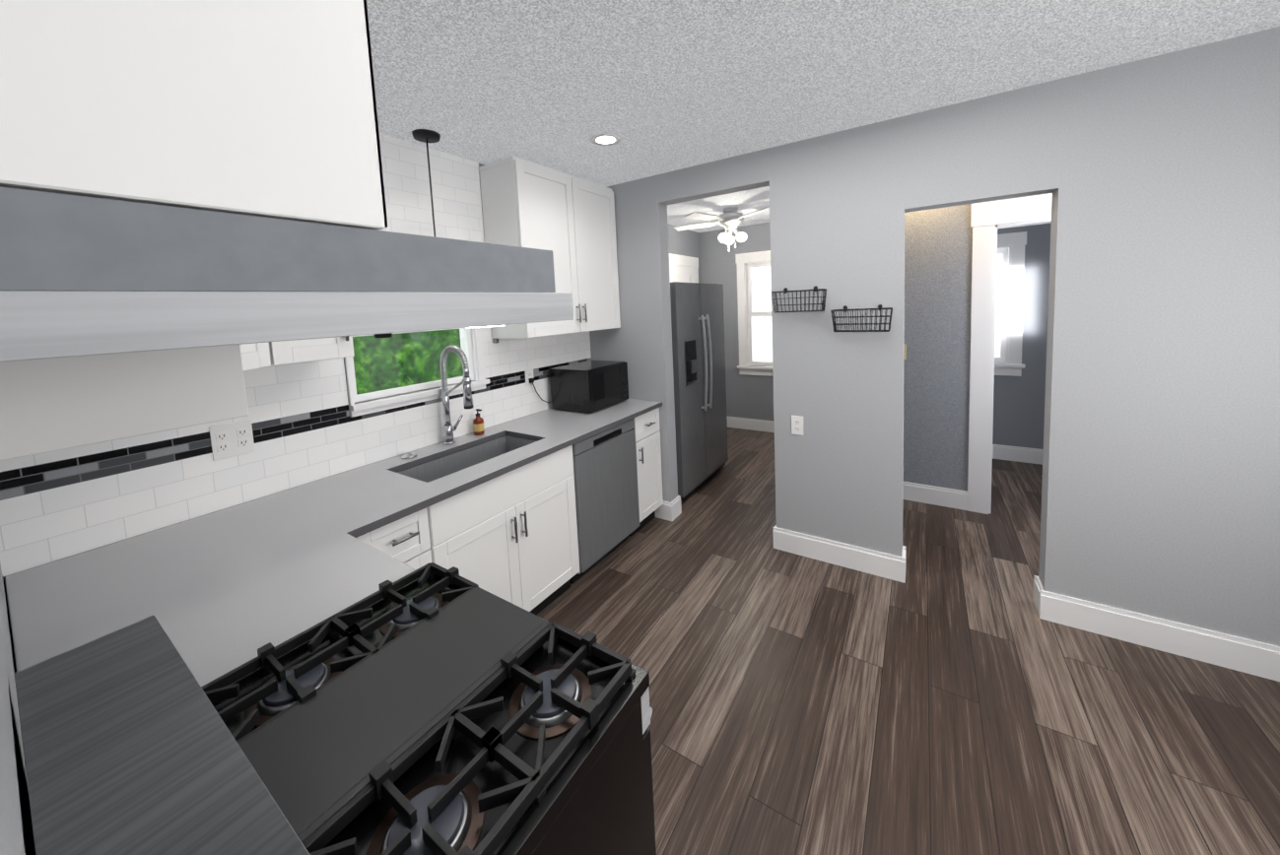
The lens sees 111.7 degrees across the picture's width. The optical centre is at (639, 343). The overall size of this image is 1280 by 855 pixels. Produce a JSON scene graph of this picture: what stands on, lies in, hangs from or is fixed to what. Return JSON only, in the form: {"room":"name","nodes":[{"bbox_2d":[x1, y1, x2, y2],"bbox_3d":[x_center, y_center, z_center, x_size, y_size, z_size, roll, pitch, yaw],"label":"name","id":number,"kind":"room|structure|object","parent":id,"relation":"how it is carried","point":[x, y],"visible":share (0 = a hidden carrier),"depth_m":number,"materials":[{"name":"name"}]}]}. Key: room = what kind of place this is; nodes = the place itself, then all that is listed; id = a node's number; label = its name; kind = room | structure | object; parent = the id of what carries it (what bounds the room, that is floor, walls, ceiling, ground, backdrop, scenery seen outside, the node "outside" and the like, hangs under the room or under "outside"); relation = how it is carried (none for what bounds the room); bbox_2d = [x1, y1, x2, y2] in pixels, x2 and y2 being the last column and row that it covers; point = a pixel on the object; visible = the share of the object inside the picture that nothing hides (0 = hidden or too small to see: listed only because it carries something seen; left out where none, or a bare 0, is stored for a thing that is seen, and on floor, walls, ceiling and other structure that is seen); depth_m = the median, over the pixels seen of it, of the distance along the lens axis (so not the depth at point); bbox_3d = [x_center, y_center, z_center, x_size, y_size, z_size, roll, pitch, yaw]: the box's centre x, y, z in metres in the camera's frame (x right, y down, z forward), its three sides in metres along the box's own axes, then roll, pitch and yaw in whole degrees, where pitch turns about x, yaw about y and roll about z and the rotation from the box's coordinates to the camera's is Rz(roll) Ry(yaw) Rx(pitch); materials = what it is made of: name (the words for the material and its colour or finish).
{"room":"kitchen","nodes":[
{"label":"kitchen","id":0,"kind":"room"},
{"bbox_2d":[0,564,35,854],"bbox_3d":[-0.277,0.349,0.122,4.185,2.520,0.120,1,6,33],"label":"wall","id":1,"kind":"structure","parent":0,"point":[16,825],"depth_m":0.51,"materials":[{"name":"paint"}]},
{"bbox_2d":[0,0,387,461],"bbox_3d":[-0.833,-0.363,0.670,1.219,1.065,0.316,1,6,33],"label":"upper cabinet","id":2,"kind":"object","parent":1,"relation":"attached to","point":[266,108],"visible":0.6,"depth_m":0.35,"materials":[{"name":"white wood"}]},
{"bbox_2d":[0,186,573,362],"bbox_3d":[-0.541,-0.061,0.643,0.696,0.116,0.531,1,6,33],"label":"range hood","id":3,"kind":"object","parent":2,"relation":"attached to","point":[80,276],"visible":1,"depth_m":0.34,"materials":[{"name":"silver metal"}]},
{"bbox_2d":[16,163,591,573],"bbox_3d":[-1.204,0.195,2.420,0.120,2.520,2.730,1,6,33],"label":"wall","id":4,"kind":"structure","parent":0,"point":[480,165],"depth_m":2.05,"materials":[{"name":"paint"}]},
{"bbox_2d":[240,341,270,370],"bbox_3d":[-1.518,-0.403,1.272,0.578,1.025,0.583,1,6,33],"label":"upper cabinet","id":5,"kind":"object","parent":4,"relation":"attached to","point":[255,356],"visible":0.15,"depth_m":1.46,"materials":[{"name":"white wood"}]},
{"bbox_2d":[0,134,591,577],"bbox_3d":[-1.170,-0.251,2.348,0.008,1.618,2.734,1,6,33],"label":"tile backsplash","id":6,"kind":"structure","parent":4,"relation":"attached to","point":[83,499],"depth_m":1.83,"materials":[{"name":"white tile"}]},
{"bbox_2d":[208,418,255,461],"bbox_3d":[-1.591,0.374,1.695,0.008,0.132,0.121,1,6,33],"label":"electrical outlet plate","id":7,"kind":"object","parent":6,"relation":"attached to","point":[234,438],"visible":1,"depth_m":1.69,"materials":[{"name":"white plastic"}]},
{"bbox_2d":[524,368,534,386],"bbox_3d":[-0.757,0.230,2.974,0.008,0.115,0.073,1,6,33],"label":"electrical outlet plate","id":8,"kind":"object","parent":6,"relation":"attached to","point":[529,373],"visible":0.83,"depth_m":2.96,"materials":[{"name":"white plastic"}]},
{"bbox_2d":[268,336,354,365],"bbox_3d":[-1.376,-0.445,1.692,0.356,1.025,0.267,1,6,33],"label":"upper cabinet","id":9,"kind":"object","parent":4,"relation":"attached to","point":[295,351],"visible":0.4,"depth_m":1.64,"materials":[{"name":"white wood"}]},
{"bbox_2d":[344,327,489,417],"bbox_3d":[-1.214,-0.088,2.357,0.168,0.795,0.764,1,6,33],"label":"kitchen window","id":10,"kind":"structure","parent":4,"relation":"in","point":[471,343],"depth_m":2.31,"materials":[{"name":"white"}]},
{"bbox_2d":[478,155,620,342],"bbox_3d":[-0.544,-0.580,2.966,0.356,1.070,0.945,1,6,33],"label":"upper cabinet","id":11,"kind":"object","parent":4,"relation":"attached to","point":[569,221],"visible":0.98,"depth_m":2.78,"materials":[{"name":"white wood"}]},
{"bbox_2d":[667,223,702,283],"bbox_3d":[0.121,-0.064,4.734,0.120,2.520,2.370,1,6,33],"label":"wall","id":12,"kind":"structure","parent":0,"point":[681,242],"depth_m":5.27,"materials":[{"name":"paint"}]},
{"bbox_2d":[669,253,698,282],"bbox_3d":[0.534,0.040,5.238,0.024,2.190,0.920,1,6,33],"label":"door frame","id":13,"kind":"structure","parent":12,"relation":"attached to","point":[682,268],"depth_m":5.20,"materials":[{"name":"white wood"}]},
{"bbox_2d":[698,222,773,420],"bbox_3d":[2.572,-0.167,4.628,4.340,2.520,0.120,1,6,33],"label":"wall","id":14,"kind":"structure","parent":0,"point":[748,396],"depth_m":5.45,"materials":[{"name":"paint"}]},
{"bbox_2d":[726,415,774,432],"bbox_3d":[1.596,1.014,5.320,1.730,0.140,0.016,1,6,33],"label":"baseboard","id":15,"kind":"structure","parent":14,"relation":"attached to","point":[732,422],"depth_m":5.44,"materials":[{"name":"white wood"}]},
{"bbox_2d":[735,250,773,376],"bbox_3d":[1.611,-0.361,5.203,0.910,1.495,0.170,1,6,33],"label":"room window","id":16,"kind":"structure","parent":14,"relation":"attached to","point":[746,262],"depth_m":5.35,"materials":[{"name":"white wood"}]},
{"bbox_2d":[992,444,1043,465],"bbox_3d":[3.427,1.032,4.127,2.340,0.140,0.016,1,6,33],"label":"baseboard","id":17,"kind":"structure","parent":14,"relation":"attached to","point":[1002,452],"depth_m":4.05,"materials":[{"name":"white wood"}]},
{"bbox_2d":[366,0,1279,232],"bbox_3d":[1.106,-1.193,2.254,4.460,0.060,5.475,1,6,33],"label":"ceiling","id":18,"kind":"structure","parent":0,"point":[658,87],"depth_m":1.68,"materials":[{"name":"white paint"}]},
{"bbox_2d":[411,129,440,236],"bbox_3d":[-1.060,-0.693,2.216,0.132,0.730,0.132,1,6,33],"label":"pendant light","id":19,"kind":"object","parent":18,"relation":"hanging from","point":[427,136],"visible":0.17,"depth_m":2.19,"materials":[{"name":"black metal"}]},
{"bbox_2d":[590,133,620,145],"bbox_3d":[-0.186,-1.109,2.360,0.168,0.006,0.168,1,6,33],"label":"recessed light","id":20,"kind":"object","parent":18,"relation":"in","point":[606,139],"visible":1,"depth_m":2.35,"materials":[{"name":"white plastic"}]},
{"bbox_2d":[673,206,769,251],"bbox_3d":[0.863,-1.119,4.272,1.133,0.407,1.177,1,6,33],"label":"ceiling fan","id":21,"kind":"object","parent":18,"relation":"hanging from","point":[730,219],"visible":1,"depth_m":4.18,"materials":[{"name":"white"}]},
{"bbox_2d":[537,427,1279,854],"bbox_3d":[1.224,1.375,2.474,4.460,0.060,5.475,1,6,33],"label":"floor","id":22,"kind":"structure","parent":0,"point":[953,694],"depth_m":1.70,"materials":[{"name":"brown wood"}]},
{"bbox_2d":[14,562,656,854],"bbox_3d":[-0.376,1.014,0.775,0.844,1.095,0.720,1,6,33],"label":"range","id":23,"kind":"object","parent":22,"relation":"on","point":[431,708],"visible":1,"depth_m":0.67,"materials":[{"name":"black metal"}]},
{"bbox_2d":[356,498,455,569],"bbox_3d":[-1.142,1.075,1.822,0.627,0.864,0.357,1,6,33],"label":"base cabinet","id":24,"kind":"object","parent":22,"relation":"on","point":[418,539],"depth_m":1.68,"materials":[{"name":"white wood"}]},
{"bbox_2d":[16,525,415,686],"bbox_3d":[-0.948,0.678,1.055,0.420,0.032,0.635,1,6,33],"label":"countertop","id":25,"kind":"structure","parent":24,"relation":"on","point":[219,593],"depth_m":1.10,"materials":[{"name":"stone"}]},
{"bbox_2d":[4,399,662,667],"bbox_3d":[-0.852,0.573,2.237,0.659,0.032,2.729,1,6,33],"label":"countertop","id":26,"kind":"structure","parent":24,"relation":"on","point":[51,605],"depth_m":1.46,"materials":[{"name":"stone"}]},
{"bbox_2d":[401,452,416,459],"bbox_3d":[-1.171,0.562,2.201,0.074,0.021,0.074,1,6,33],"label":"stopper","id":27,"kind":"object","parent":26,"relation":"on","point":[408,455],"visible":0.98,"depth_m":2.19,"materials":[{"name":"silver metal"}]},
{"bbox_2d":[439,344,473,445],"bbox_3d":[-0.970,0.276,2.348,0.254,0.547,0.122,1,6,33],"label":"tap","id":28,"kind":"object","parent":26,"relation":"on","point":[448,429],"visible":1,"depth_m":2.34,"materials":[{"name":"silver metal"}]},
{"bbox_2d":[397,435,535,482],"bbox_3d":[-0.852,0.697,2.245,0.364,0.213,0.719,1,6,33],"label":"sink basin","id":29,"kind":"object","parent":26,"relation":"in","point":[436,469],"visible":0.06,"depth_m":2.38,"materials":[{"name":"silver metal"}]},
{"bbox_2d":[472,408,484,435],"bbox_3d":[-0.951,0.458,2.555,0.062,0.147,0.061,1,6,33],"label":"soap bottle","id":30,"kind":"object","parent":26,"relation":"on","point":[478,426],"visible":1,"depth_m":2.54,"materials":[{"name":"brown glass"}]},
{"bbox_2d":[528,360,628,412],"bbox_3d":[-0.421,0.310,3.117,0.400,0.298,0.617,1,6,33],"label":"microwave","id":31,"kind":"object","parent":26,"relation":"on","point":[588,386],"visible":0.98,"depth_m":3.01,"materials":[{"name":"black metal"}]},
{"bbox_2d":[570,417,639,584],"bbox_3d":[-0.438,0.954,2.869,0.626,0.860,0.603,1,6,33],"label":"dishwasher","id":32,"kind":"object","parent":22,"relation":"on","point":[605,474],"visible":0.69,"depth_m":2.65,"materials":[{"name":"grey metal"}]},
{"bbox_2d":[565,407,663,537],"bbox_3d":[-0.194,0.907,3.274,0.627,0.864,0.339,1,6,33],"label":"base cabinet","id":33,"kind":"object","parent":22,"relation":"on","point":[647,433],"depth_m":3.07,"materials":[{"name":"white wood"}]},
{"bbox_2d":[670,281,728,502],"bbox_3d":[0.267,0.367,3.969,0.847,1.780,0.940,1,6,33],"label":"refrigerator","id":34,"kind":"object","parent":22,"relation":"on","point":[699,355],"visible":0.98,"depth_m":3.65,"materials":[{"name":"silver metal"}]},
{"bbox_2d":[589,26,1279,646],"bbox_3d":[1.211,0.074,2.544,4.340,2.520,0.120,1,6,33],"label":"wall","id":35,"kind":"structure","parent":0,"point":[1156,177],"depth_m":1.94,"materials":[{"name":"paint"}]},
{"bbox_2d":[791,415,803,435],"bbox_3d":[0.970,0.503,2.674,0.070,0.115,0.008,1,6,33],"label":"electrical outlet plate","id":36,"kind":"object","parent":35,"relation":"attached to","point":[796,425],"visible":1,"depth_m":2.67,"materials":[{"name":"white plastic"}]},
{"bbox_2d":[771,286,826,312],"bbox_3d":[0.934,-0.262,2.553,0.296,0.145,0.100,1,6,33],"label":"wire basket","id":37,"kind":"object","parent":35,"relation":"attached to","point":[816,289],"visible":1,"depth_m":2.54,"materials":[{"name":"black metal"}]},
{"bbox_2d":[772,525,906,583],"bbox_3d":[1.176,1.264,2.624,0.732,0.140,0.016,1,6,33],"label":"baseboard","id":38,"kind":"structure","parent":35,"relation":"attached to","point":[879,564],"depth_m":2.59,"materials":[{"name":"white wood"}]},
{"bbox_2d":[830,304,892,332],"bbox_3d":[1.216,-0.139,2.383,0.296,0.145,0.100,1,6,33],"label":"wire basket","id":39,"kind":"object","parent":35,"relation":"attached to","point":[834,317],"visible":1,"depth_m":2.38,"materials":[{"name":"black metal"}]},
{"bbox_2d":[902,545,906,553],"bbox_3d":[1.371,1.252,2.658,0.442,0.140,0.016,1,6,33],"label":"baseboard","id":40,"kind":"structure","parent":35,"relation":"attached to","point":[904,548],"depth_m":2.52,"materials":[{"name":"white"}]},
{"bbox_2d":[1033,575,1041,585],"bbox_3d":[2.574,1.264,1.874,1.307,0.140,0.016,1,6,33],"label":"baseboard","id":41,"kind":"structure","parent":35,"relation":"attached to","point":[1037,578],"depth_m":2.20,"materials":[{"name":"white wood"}]},
{"bbox_2d":[1033,581,1279,681],"bbox_3d":[2.500,1.277,1.761,1.307,0.140,0.016,1,6,33],"label":"baseboard","id":42,"kind":"structure","parent":35,"relation":"attached to","point":[1242,654],"depth_m":1.89,"materials":[{"name":"white wood"}]},
{"bbox_2d":[903,203,1051,491],"bbox_3d":[2.681,-0.030,2.965,2.340,2.520,0.120,1,6,33],"label":"wall","id":43,"kind":"structure","parent":0,"point":[938,251],"depth_m":3.26,"materials":[{"name":"paint"}]},
{"bbox_2d":[903,343,906,359],"bbox_3d":[2.008,0.062,3.336,0.070,0.118,0.012,1,6,33],"label":"light switch","id":44,"kind":"object","parent":43,"relation":"attached to","point":[905,351],"visible":0.23,"depth_m":3.32,"materials":[{"name":"beige plastic"}]},
{"bbox_2d":[903,481,967,510],"bbox_3d":[2.078,1.155,3.414,0.800,0.140,0.016,1,6,33],"label":"baseboard","id":45,"kind":"structure","parent":43,"relation":"attached to","point":[925,494],"depth_m":3.29,"materials":[{"name":"white wood"}]},
{"bbox_2d":[967,193,1052,514],"bbox_3d":[2.828,0.127,2.873,1.050,2.210,0.144,1,6,33],"label":"door frame","id":46,"kind":"structure","parent":43,"relation":"attached to","point":[988,219],"depth_m":3.04,"materials":[{"name":"white wood"}]},
{"bbox_2d":[994,231,1026,376],"bbox_3d":[3.119,-0.361,4.219,0.950,1.305,0.170,1,6,33],"label":"room window","id":47,"kind":"structure","parent":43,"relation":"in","point":[1011,247],"depth_m":3.98,"materials":[{"name":"white"}]},
{"label":"outside","id":48,"kind":"structure","parent":0,"visible":0},
{"bbox_2d":[352,329,463,395],"bbox_3d":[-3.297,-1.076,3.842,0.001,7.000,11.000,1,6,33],"label":"foliage","id":49,"kind":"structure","parent":48,"point":[394,371],"depth_m":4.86,"materials":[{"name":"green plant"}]},
{"bbox_2d":[750,254,1002,361],"bbox_3d":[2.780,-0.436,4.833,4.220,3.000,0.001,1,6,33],"label":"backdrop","id":50,"kind":"structure","parent":48,"point":[762,336],"depth_m":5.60,"materials":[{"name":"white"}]}
]}

